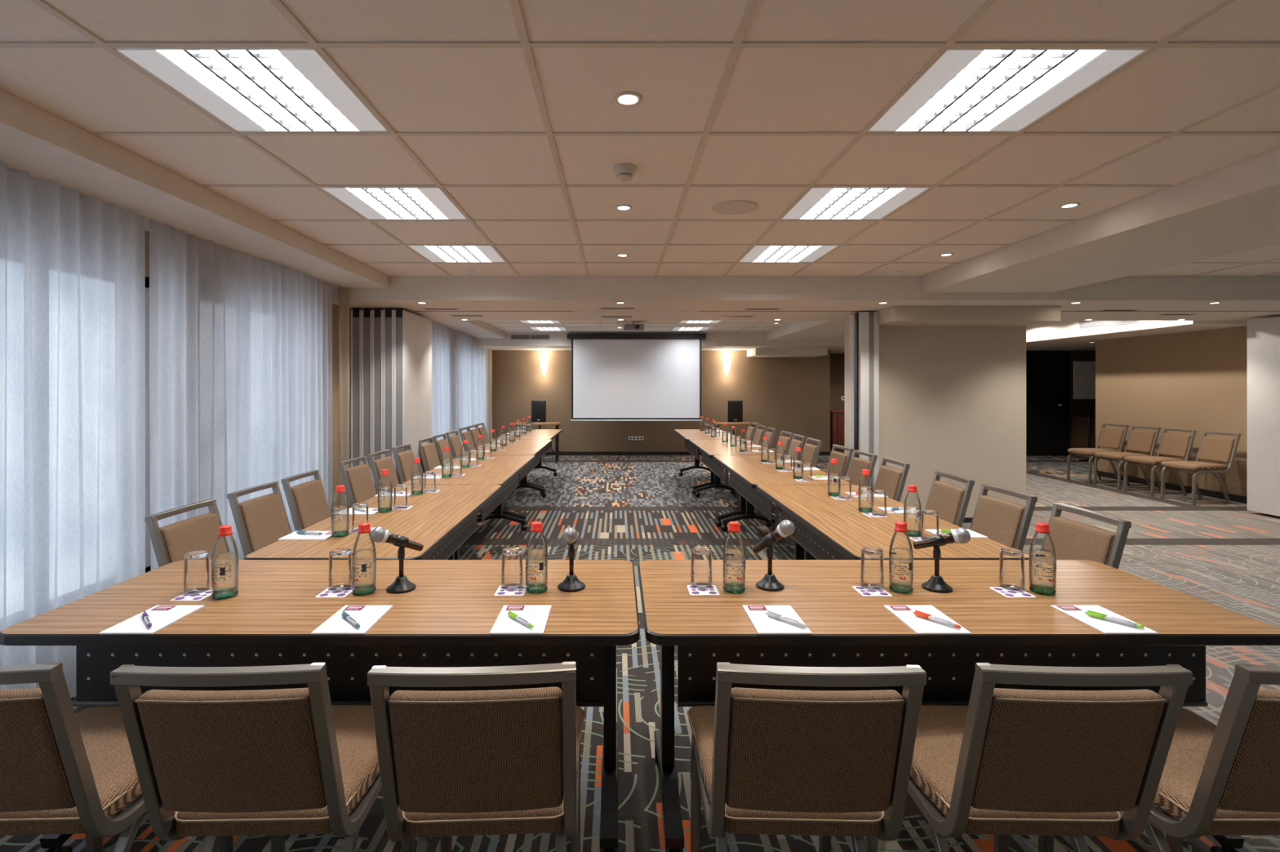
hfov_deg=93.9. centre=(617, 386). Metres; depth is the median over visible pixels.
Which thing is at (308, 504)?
banquet chair
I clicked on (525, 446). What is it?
conference table
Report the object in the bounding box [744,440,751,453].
glass tumbler
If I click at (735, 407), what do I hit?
loudspeaker
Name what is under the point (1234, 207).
ceiling beam
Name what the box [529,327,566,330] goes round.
ceiling light
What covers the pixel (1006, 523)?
banquet chair
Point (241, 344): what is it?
sheer curtain
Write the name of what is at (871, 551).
glass tumbler
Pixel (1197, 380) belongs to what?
wall
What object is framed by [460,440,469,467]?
water bottle
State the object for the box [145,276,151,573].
window
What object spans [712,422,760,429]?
side table
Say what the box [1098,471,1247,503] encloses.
baseboard
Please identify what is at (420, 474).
pen
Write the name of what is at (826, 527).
conference table
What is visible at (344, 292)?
drape
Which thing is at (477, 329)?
trim
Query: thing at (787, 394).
wall
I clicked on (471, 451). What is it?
glass tumbler
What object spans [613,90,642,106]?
recessed light
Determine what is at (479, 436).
water bottle
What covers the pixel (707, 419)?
water bottle
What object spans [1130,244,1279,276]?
ceiling
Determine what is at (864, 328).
partition
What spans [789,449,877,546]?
banquet chair
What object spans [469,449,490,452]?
notepad
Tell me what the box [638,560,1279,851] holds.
conference table
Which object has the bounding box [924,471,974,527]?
banquet chair
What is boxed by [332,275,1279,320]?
ceiling
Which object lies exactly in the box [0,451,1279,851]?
floor
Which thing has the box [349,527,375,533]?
coaster
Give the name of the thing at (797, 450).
water bottle
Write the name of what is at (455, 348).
window
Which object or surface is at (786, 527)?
grille
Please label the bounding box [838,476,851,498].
glass tumbler
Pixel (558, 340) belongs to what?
trim
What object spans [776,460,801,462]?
notepad
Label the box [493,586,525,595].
coaster
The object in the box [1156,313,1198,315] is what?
air vent
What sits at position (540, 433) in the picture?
conference table
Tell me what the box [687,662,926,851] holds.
banquet chair
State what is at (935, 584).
microphone stand
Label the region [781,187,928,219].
ceiling light
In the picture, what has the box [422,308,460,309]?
air vent
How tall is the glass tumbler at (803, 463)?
0.124 m
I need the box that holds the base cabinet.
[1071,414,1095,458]
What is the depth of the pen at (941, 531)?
2.73 m
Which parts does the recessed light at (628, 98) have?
bulb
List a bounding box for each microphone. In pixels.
[370,526,423,551]
[561,527,577,547]
[752,520,794,554]
[912,528,970,549]
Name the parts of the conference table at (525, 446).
modesty panel, panel rail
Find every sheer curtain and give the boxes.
[0,162,145,697]
[149,219,332,570]
[431,320,455,462]
[455,330,488,453]
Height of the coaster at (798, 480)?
0.002 m
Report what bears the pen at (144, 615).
on the notepad at (161, 617)
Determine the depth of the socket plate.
12.05 m
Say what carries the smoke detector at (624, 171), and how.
attached to the ceiling at (508, 108)
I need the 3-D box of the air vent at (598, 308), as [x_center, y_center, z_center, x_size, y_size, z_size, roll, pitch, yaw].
[0.000,-0.757,5.800,0.360,0.006,0.090,0,0,0]
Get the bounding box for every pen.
[142,610,151,627]
[296,530,322,534]
[342,610,359,627]
[354,507,365,511]
[386,490,403,493]
[419,474,436,476]
[507,610,533,627]
[765,610,807,627]
[815,475,834,477]
[854,491,871,494]
[890,506,911,510]
[912,610,960,628]
[939,529,968,533]
[1084,610,1144,628]
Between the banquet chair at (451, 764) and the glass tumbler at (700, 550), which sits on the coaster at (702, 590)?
the glass tumbler at (700, 550)
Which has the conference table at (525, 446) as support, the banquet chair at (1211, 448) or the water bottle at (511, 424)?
the water bottle at (511, 424)
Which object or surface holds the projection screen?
attached to the trim at (558, 340)
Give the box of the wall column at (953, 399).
[844,319,1026,517]
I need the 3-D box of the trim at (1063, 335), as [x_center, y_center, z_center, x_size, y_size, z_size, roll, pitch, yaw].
[8.825,-0.912,10.250,4.350,0.385,6.700,0,0,0]
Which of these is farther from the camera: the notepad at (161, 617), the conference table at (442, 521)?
the conference table at (442, 521)
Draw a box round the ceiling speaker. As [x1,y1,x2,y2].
[711,200,758,214]
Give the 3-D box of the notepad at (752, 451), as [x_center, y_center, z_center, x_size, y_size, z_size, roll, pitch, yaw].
[1.511,0.673,6.200,0.206,0.005,0.146,0,0,0]
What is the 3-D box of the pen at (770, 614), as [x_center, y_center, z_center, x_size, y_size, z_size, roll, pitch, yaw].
[0.479,0.662,1.697,0.014,0.016,0.132,0,0,-42]
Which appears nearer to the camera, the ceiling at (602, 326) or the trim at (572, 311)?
the trim at (572, 311)
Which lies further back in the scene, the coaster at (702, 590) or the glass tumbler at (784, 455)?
the glass tumbler at (784, 455)
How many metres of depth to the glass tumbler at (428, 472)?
3.85 m
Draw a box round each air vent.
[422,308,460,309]
[449,315,485,316]
[510,334,550,339]
[598,307,635,309]
[600,315,633,317]
[720,315,754,316]
[743,308,781,309]
[1097,309,1141,311]
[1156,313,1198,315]
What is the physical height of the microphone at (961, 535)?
0.081 m
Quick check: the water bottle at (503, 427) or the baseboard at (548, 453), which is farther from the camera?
the baseboard at (548, 453)
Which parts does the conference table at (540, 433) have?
modesty panel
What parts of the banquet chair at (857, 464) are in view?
leg, backrest, frame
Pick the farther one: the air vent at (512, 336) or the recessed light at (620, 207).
the air vent at (512, 336)
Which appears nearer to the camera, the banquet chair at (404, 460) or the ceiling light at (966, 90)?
the ceiling light at (966, 90)
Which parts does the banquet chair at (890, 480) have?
backrest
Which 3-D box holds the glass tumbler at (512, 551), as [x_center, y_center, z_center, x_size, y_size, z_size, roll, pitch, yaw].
[-0.353,0.610,2.010,0.072,0.124,0.072,0,0,0]
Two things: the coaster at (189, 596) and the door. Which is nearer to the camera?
the coaster at (189, 596)
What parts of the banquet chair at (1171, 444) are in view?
leg, seat, leg, leg, backrest, frame, leg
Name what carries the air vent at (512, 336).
attached to the wall at (787, 394)
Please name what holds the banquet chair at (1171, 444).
on the floor
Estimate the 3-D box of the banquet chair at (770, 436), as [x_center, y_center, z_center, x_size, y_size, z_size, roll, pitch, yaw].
[1.786,0.978,7.998,0.606,0.843,0.431,0,0,2]
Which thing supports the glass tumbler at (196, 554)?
on the coaster at (189, 596)
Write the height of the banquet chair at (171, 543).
0.843 m
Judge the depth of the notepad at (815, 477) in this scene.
4.38 m
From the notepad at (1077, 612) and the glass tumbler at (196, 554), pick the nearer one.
the notepad at (1077, 612)
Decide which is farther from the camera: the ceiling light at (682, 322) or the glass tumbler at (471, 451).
the ceiling light at (682, 322)
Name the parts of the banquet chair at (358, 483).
backrest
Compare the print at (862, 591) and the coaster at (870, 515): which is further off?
the coaster at (870, 515)
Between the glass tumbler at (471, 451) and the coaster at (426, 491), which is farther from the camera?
the glass tumbler at (471, 451)
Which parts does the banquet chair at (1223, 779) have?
leg, rail, leg, leg, seat, frame, backrest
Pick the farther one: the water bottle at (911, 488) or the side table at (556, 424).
the side table at (556, 424)
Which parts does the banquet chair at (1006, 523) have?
backrest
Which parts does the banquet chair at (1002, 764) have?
leg, rail, leg, leg, seat, backrest, leg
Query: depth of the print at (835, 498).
3.59 m
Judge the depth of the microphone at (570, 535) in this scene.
1.92 m
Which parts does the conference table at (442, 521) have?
modesty panel, panel rail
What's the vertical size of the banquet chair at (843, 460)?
0.843 m
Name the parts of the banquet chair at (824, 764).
leg, rail, leg, seat, backrest, leg, leg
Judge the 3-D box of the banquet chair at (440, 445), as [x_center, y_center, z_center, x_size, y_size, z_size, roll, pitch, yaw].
[-1.771,0.978,6.880,0.606,0.843,0.431,0,0,0]
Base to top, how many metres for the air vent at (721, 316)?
0.006 m
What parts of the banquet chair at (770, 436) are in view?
leg, backrest, frame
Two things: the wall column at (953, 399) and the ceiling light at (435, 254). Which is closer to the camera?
the ceiling light at (435, 254)
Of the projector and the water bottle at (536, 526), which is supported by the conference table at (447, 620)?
the water bottle at (536, 526)
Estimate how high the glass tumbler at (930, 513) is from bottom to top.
0.124 m
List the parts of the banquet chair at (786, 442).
backrest, frame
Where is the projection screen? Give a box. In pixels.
[567,333,706,421]
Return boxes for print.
[174,591,211,599]
[319,587,351,596]
[689,586,716,594]
[832,497,849,499]
[855,586,888,595]
[864,513,884,516]
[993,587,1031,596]
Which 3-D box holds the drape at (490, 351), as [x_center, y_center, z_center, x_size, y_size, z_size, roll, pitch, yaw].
[-2.509,0.280,11.774,0.074,2.170,0.361,0,0,0]
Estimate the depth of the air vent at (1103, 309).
5.94 m
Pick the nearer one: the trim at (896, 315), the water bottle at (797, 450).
the water bottle at (797, 450)
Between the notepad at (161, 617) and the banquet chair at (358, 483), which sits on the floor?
the banquet chair at (358, 483)
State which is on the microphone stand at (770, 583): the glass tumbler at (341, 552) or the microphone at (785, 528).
the microphone at (785, 528)
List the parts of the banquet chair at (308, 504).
backrest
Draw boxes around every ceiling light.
[114,48,387,132]
[322,187,466,219]
[408,245,505,262]
[520,320,559,323]
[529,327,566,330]
[672,327,709,330]
[680,320,719,323]
[738,245,837,262]
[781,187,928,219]
[866,48,1147,132]
[1078,320,1140,329]
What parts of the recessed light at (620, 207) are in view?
bulb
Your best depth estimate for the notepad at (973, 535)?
2.73 m
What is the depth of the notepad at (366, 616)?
1.71 m
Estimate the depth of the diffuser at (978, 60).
2.02 m
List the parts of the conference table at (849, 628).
modesty panel, panel rail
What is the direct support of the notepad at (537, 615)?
on the conference table at (447, 620)
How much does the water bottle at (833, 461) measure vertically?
0.225 m
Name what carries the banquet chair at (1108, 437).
on the floor
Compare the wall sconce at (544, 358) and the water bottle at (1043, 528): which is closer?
the water bottle at (1043, 528)
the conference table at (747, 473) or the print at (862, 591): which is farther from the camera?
the conference table at (747, 473)
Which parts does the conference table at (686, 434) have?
modesty panel, panel rail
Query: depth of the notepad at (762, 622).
1.71 m
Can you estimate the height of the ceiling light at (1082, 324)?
0.120 m
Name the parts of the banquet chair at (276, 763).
leg, backrest, seat, leg, leg, rail, leg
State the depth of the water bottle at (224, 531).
1.92 m
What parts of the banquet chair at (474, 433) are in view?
frame, backrest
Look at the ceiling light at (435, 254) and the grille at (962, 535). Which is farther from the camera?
the ceiling light at (435, 254)
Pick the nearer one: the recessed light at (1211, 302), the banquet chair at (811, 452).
the recessed light at (1211, 302)
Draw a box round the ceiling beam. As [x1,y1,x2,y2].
[922,146,1279,293]
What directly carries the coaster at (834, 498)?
on the conference table at (826, 527)
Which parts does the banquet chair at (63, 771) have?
backrest, frame, seat, leg, leg, rail, leg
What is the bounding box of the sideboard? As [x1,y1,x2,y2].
[830,409,844,451]
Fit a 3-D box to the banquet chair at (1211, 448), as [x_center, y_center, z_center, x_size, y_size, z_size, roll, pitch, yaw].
[7.036,0.978,7.214,0.606,0.843,0.431,0,0,-3]
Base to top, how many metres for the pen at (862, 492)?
0.016 m
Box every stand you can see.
[386,534,416,594]
[557,538,585,591]
[755,532,784,591]
[920,534,952,593]
[1073,361,1095,462]
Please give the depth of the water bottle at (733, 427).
6.71 m
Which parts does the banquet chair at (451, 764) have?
leg, leg, backrest, seat, leg, leg, rail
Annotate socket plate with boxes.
[628,436,643,439]
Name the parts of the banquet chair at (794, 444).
backrest, frame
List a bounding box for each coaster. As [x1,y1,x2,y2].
[169,590,218,601]
[315,586,355,597]
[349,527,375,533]
[391,506,412,509]
[423,489,439,493]
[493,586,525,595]
[687,585,719,595]
[777,470,791,471]
[795,479,812,481]
[831,497,851,500]
[852,586,892,596]
[862,512,887,517]
[909,537,928,541]
[989,586,1035,597]
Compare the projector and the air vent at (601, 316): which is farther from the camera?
the projector
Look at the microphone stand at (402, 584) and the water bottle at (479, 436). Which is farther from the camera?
the water bottle at (479, 436)
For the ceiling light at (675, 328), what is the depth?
10.13 m
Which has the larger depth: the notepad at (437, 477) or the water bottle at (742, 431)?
the water bottle at (742, 431)
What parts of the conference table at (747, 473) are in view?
modesty panel, panel rail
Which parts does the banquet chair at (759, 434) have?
leg, backrest, frame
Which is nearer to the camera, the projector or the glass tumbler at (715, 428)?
the glass tumbler at (715, 428)
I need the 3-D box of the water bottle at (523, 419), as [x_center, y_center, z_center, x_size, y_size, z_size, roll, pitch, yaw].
[-1.328,0.562,8.520,0.074,0.225,0.073,0,0,-33]
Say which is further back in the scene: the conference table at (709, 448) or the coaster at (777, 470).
the conference table at (709, 448)
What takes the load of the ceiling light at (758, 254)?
attached to the ceiling at (508, 108)
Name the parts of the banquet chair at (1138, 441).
leg, leg, seat, leg, backrest, frame, leg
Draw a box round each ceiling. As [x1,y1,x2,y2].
[0,0,1279,276]
[482,320,797,333]
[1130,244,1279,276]
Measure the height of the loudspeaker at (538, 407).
0.420 m
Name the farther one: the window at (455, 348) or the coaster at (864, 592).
the window at (455, 348)
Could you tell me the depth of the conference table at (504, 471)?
4.89 m
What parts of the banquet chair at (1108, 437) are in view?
leg, leg, leg, seat, backrest, frame, leg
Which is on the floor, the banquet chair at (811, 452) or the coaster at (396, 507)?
the banquet chair at (811, 452)
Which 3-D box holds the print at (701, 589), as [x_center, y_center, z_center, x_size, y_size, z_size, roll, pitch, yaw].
[0.284,0.673,1.977,0.082,0.001,0.082,0,0,0]
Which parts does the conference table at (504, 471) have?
modesty panel, panel rail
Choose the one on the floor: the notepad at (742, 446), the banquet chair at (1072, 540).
the banquet chair at (1072, 540)
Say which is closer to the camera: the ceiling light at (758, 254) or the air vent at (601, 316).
the ceiling light at (758, 254)
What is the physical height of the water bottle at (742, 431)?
0.225 m
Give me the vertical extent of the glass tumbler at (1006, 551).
0.124 m
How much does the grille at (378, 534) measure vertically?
0.051 m
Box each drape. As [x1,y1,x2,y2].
[338,285,349,511]
[488,349,492,442]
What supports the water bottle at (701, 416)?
on the conference table at (686, 434)
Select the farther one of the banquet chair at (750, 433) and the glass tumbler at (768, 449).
the banquet chair at (750, 433)
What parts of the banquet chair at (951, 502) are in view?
backrest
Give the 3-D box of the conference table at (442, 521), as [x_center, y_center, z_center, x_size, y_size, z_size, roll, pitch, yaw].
[-1.133,1.035,3.221,0.705,0.720,1.752,0,0,0]
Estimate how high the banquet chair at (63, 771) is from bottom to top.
0.843 m
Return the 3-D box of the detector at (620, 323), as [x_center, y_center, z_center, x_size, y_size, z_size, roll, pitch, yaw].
[0.060,-0.930,8.800,0.160,0.090,0.160,0,0,0]
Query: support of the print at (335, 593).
on the coaster at (335, 593)
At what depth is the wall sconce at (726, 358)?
12.01 m
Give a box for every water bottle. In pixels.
[211,524,238,599]
[331,485,349,537]
[351,522,376,595]
[377,469,391,512]
[410,457,423,495]
[441,446,452,477]
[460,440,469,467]
[475,435,484,459]
[489,429,497,451]
[500,426,506,446]
[508,422,515,441]
[515,420,520,437]
[521,417,526,434]
[525,521,547,594]
[699,416,704,431]
[705,417,710,434]
[711,420,716,437]
[721,423,728,442]
[722,521,745,594]
[729,426,737,446]
[739,430,746,452]
[760,436,769,462]
[775,441,784,470]
[793,447,803,479]
[827,458,840,496]
[858,469,872,512]
[888,521,913,594]
[903,484,921,537]
[1028,522,1056,595]
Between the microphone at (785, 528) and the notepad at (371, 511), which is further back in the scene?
the notepad at (371, 511)
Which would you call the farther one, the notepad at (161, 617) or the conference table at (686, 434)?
the conference table at (686, 434)
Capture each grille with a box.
[370,526,386,542]
[778,520,794,535]
[955,528,970,543]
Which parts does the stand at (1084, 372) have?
panel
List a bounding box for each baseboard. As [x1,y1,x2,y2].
[544,451,830,455]
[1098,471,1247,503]
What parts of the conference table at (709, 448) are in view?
modesty panel, panel rail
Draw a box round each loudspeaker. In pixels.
[531,400,546,422]
[728,400,742,422]
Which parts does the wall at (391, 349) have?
panel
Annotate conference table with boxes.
[0,560,639,851]
[244,484,502,559]
[401,455,535,559]
[462,439,552,524]
[495,429,562,493]
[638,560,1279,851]
[674,429,739,494]
[688,439,779,527]
[712,455,853,559]
[755,484,1028,559]
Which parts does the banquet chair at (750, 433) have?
backrest, frame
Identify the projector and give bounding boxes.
[623,321,644,331]
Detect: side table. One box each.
[513,422,560,462]
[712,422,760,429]
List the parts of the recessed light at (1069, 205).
bulb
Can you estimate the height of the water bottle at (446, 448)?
0.225 m
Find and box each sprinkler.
[467,269,475,275]
[897,270,905,276]
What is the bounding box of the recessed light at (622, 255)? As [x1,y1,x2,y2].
[616,253,629,257]
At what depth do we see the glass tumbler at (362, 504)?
2.79 m
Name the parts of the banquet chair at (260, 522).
backrest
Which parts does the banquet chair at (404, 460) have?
backrest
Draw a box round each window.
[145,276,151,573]
[454,348,456,435]
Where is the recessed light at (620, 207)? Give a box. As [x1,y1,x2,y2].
[614,204,632,210]
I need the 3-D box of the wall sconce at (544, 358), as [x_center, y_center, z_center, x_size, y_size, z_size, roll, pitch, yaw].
[-1.475,-0.435,12.023,0.170,0.380,0.094,0,0,0]
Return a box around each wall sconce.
[539,355,548,373]
[722,355,730,373]
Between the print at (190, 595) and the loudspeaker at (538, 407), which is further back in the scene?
the loudspeaker at (538, 407)
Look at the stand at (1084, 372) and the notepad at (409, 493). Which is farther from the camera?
the stand at (1084, 372)
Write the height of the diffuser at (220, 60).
0.006 m
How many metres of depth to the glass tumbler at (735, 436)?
6.62 m
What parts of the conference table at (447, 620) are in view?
panel rail, modesty panel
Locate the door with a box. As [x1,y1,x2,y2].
[1026,351,1069,456]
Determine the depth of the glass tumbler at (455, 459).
4.54 m
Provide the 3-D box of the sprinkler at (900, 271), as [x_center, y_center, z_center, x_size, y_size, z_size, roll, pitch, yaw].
[2.400,-0.953,5.050,0.060,0.044,0.060,0,0,0]
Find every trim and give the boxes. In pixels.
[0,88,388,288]
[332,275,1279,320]
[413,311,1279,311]
[432,320,505,338]
[476,332,844,353]
[572,311,698,311]
[746,347,827,357]
[766,320,844,340]
[875,305,1060,326]
[1026,320,1247,351]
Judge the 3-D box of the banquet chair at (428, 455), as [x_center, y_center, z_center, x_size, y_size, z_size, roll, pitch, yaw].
[-1.771,0.978,6.362,0.606,0.843,0.431,0,0,2]
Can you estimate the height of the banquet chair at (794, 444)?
0.843 m
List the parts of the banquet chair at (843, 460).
leg, leg, backrest, frame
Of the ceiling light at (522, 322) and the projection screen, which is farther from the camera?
the projection screen
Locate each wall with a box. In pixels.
[145,230,352,514]
[351,308,431,494]
[492,350,1095,451]
[1095,325,1247,497]
[1247,316,1279,516]
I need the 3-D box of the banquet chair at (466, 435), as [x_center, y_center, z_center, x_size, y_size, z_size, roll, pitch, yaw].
[-1.791,0.978,8.050,0.606,0.843,0.431,0,0,0]
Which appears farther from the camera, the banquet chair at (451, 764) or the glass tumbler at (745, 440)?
the glass tumbler at (745, 440)
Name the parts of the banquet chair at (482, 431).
frame, backrest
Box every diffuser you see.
[200,49,339,111]
[374,190,435,206]
[446,248,482,253]
[763,248,799,253]
[813,190,875,206]
[917,49,1060,111]
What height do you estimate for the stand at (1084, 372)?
1.860 m
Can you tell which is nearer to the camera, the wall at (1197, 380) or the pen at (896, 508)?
the pen at (896, 508)
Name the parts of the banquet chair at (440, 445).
backrest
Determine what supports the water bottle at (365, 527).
on the conference table at (447, 620)
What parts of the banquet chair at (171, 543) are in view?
backrest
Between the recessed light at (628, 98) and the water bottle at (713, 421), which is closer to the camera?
the recessed light at (628, 98)
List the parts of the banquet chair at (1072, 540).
backrest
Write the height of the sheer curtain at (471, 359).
2.232 m
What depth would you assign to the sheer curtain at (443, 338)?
8.41 m
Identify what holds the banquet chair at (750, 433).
on the floor
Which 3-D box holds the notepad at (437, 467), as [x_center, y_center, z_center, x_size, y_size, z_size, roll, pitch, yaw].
[-1.400,0.673,4.975,0.206,0.005,0.146,0,0,0]
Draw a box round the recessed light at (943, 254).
[938,253,953,256]
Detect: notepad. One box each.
[98,605,204,634]
[278,531,338,540]
[311,605,392,634]
[333,508,382,515]
[374,491,414,496]
[412,475,444,479]
[434,466,462,468]
[462,457,476,460]
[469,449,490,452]
[489,605,551,634]
[491,440,508,442]
[742,445,760,447]
[742,605,812,634]
[751,450,774,452]
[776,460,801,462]
[790,467,820,470]
[808,475,839,479]
[844,492,888,497]
[877,507,922,513]
[884,605,971,634]
[924,529,987,537]
[1050,605,1159,634]
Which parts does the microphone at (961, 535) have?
handle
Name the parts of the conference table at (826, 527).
panel rail, modesty panel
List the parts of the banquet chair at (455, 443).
backrest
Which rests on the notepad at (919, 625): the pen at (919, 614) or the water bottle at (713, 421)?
the pen at (919, 614)
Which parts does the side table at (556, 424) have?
leg, leg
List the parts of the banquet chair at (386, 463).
backrest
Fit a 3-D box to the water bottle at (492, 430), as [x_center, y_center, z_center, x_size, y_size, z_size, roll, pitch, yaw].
[-1.290,0.562,6.220,0.074,0.225,0.073,0,0,-20]
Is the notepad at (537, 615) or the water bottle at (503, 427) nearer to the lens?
the notepad at (537, 615)
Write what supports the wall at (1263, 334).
on the floor
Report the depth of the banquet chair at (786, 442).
7.24 m
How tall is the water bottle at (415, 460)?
0.225 m
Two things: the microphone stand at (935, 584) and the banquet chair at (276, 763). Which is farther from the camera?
the microphone stand at (935, 584)
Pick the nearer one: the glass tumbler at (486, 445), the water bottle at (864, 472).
the water bottle at (864, 472)
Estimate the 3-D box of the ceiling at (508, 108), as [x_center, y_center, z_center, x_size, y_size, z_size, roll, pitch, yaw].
[0.340,-1.042,1.890,4.720,0.146,6.780,0,0,0]
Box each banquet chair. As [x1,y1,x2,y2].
[0,662,233,851]
[110,662,413,851]
[144,498,231,568]
[226,481,291,556]
[280,470,331,531]
[337,456,377,507]
[367,449,399,493]
[367,662,584,851]
[391,443,418,483]
[418,437,481,514]
[432,433,452,465]
[445,430,464,458]
[458,426,475,453]
[467,424,482,448]
[475,422,519,477]
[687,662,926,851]
[720,424,766,484]
[725,426,776,491]
[736,431,793,497]
[744,422,757,443]
[754,434,806,511]
[755,437,822,523]
[774,444,853,542]
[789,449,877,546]
[865,662,1192,851]
[873,457,910,502]
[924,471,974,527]
[969,484,1037,551]
[1038,502,1131,568]
[1038,663,1279,851]
[1066,423,1128,484]
[1093,426,1160,489]
[1123,428,1196,497]
[1160,431,1240,505]
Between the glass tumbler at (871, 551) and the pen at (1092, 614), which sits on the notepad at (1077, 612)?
the pen at (1092, 614)
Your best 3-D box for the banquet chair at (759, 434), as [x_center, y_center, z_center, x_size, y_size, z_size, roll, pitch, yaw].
[1.786,0.978,8.501,0.606,0.843,0.431,0,0,-1]
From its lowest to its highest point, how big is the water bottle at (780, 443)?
0.225 m
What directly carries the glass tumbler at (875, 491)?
on the coaster at (870, 515)
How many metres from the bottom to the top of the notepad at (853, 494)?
0.005 m
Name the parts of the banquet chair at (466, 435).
frame, backrest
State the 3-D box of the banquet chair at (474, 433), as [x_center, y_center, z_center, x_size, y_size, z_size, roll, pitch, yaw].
[-1.791,0.978,8.512,0.606,0.843,0.431,0,0,1]
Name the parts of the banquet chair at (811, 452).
backrest, frame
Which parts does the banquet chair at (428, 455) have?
frame, backrest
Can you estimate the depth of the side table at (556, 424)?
10.90 m
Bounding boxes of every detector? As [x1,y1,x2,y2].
[613,163,636,181]
[615,320,626,326]
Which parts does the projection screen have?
casing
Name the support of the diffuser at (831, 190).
attached to the ceiling light at (819, 203)
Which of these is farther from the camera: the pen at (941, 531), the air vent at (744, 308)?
the air vent at (744, 308)
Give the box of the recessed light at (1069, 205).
[1058,202,1080,208]
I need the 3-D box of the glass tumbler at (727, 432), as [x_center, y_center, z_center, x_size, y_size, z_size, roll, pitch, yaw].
[1.339,0.610,7.135,0.072,0.124,0.072,0,0,0]
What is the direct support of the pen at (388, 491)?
on the notepad at (409, 493)
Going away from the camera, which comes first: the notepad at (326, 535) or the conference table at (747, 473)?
the notepad at (326, 535)
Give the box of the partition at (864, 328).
[848,311,879,490]
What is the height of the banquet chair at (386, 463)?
0.843 m
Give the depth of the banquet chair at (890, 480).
4.42 m
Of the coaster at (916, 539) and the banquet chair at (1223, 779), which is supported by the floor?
the banquet chair at (1223, 779)
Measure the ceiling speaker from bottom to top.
0.007 m
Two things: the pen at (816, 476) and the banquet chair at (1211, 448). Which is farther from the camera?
the banquet chair at (1211, 448)
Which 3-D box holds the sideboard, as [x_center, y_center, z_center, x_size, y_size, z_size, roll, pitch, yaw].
[5.250,0.955,12.990,1.360,0.880,0.540,0,0,0]
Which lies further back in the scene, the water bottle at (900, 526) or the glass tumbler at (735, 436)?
the glass tumbler at (735, 436)
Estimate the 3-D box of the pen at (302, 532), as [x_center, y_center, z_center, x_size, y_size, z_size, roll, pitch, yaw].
[-1.391,0.662,2.700,0.132,0.016,0.014,0,0,10]
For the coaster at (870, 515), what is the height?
0.002 m
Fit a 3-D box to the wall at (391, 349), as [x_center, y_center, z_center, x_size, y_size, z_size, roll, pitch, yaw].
[-2.307,0.305,6.175,0.522,2.120,0.830,0,0,0]
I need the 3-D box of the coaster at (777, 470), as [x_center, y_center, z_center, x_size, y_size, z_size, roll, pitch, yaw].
[1.335,0.674,4.770,0.096,0.002,0.096,0,0,-3]
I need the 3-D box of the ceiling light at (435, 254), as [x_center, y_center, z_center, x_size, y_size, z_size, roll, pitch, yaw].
[-1.160,-1.018,4.400,0.572,0.093,0.572,0,0,0]
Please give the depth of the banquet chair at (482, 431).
8.99 m
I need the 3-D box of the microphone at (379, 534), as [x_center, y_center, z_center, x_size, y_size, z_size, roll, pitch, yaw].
[-0.732,0.508,1.988,0.166,0.098,0.051,0,0,-35]
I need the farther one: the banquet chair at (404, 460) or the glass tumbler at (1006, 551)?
the banquet chair at (404, 460)
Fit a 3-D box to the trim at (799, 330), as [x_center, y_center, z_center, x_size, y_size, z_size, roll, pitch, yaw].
[3.265,-0.966,8.850,1.130,0.278,3.900,0,0,0]
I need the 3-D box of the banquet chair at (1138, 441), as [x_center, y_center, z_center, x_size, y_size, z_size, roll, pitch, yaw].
[7.036,0.978,8.254,0.606,0.843,0.431,0,0,-3]
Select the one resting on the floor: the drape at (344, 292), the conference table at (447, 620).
the conference table at (447, 620)
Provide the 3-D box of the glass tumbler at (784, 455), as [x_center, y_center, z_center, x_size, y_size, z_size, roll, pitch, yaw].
[1.360,0.610,4.775,0.072,0.124,0.072,0,0,0]
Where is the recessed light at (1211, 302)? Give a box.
[1207,302,1222,303]
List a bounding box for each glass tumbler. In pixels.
[183,550,209,594]
[328,547,351,591]
[351,502,368,532]
[393,484,407,508]
[424,471,435,492]
[452,457,462,475]
[469,450,478,466]
[484,444,491,458]
[496,438,503,450]
[501,546,523,590]
[690,546,712,588]
[714,427,719,437]
[726,431,732,443]
[734,435,741,447]
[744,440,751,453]
[767,448,775,462]
[782,454,791,470]
[801,462,812,479]
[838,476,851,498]
[860,546,884,590]
[871,489,886,515]
[920,510,939,538]
[999,547,1025,591]
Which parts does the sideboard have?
door, door panel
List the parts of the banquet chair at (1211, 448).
leg, leg, seat, leg, rail, backrest, frame, leg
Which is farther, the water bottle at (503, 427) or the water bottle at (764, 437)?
the water bottle at (503, 427)
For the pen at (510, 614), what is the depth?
1.69 m
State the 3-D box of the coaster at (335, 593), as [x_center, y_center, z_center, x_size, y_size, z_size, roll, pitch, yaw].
[-0.918,0.674,1.956,0.096,0.002,0.096,0,0,0]
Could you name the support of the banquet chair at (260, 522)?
on the floor
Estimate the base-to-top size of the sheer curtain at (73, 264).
2.232 m
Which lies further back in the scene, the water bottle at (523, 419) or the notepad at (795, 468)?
the water bottle at (523, 419)

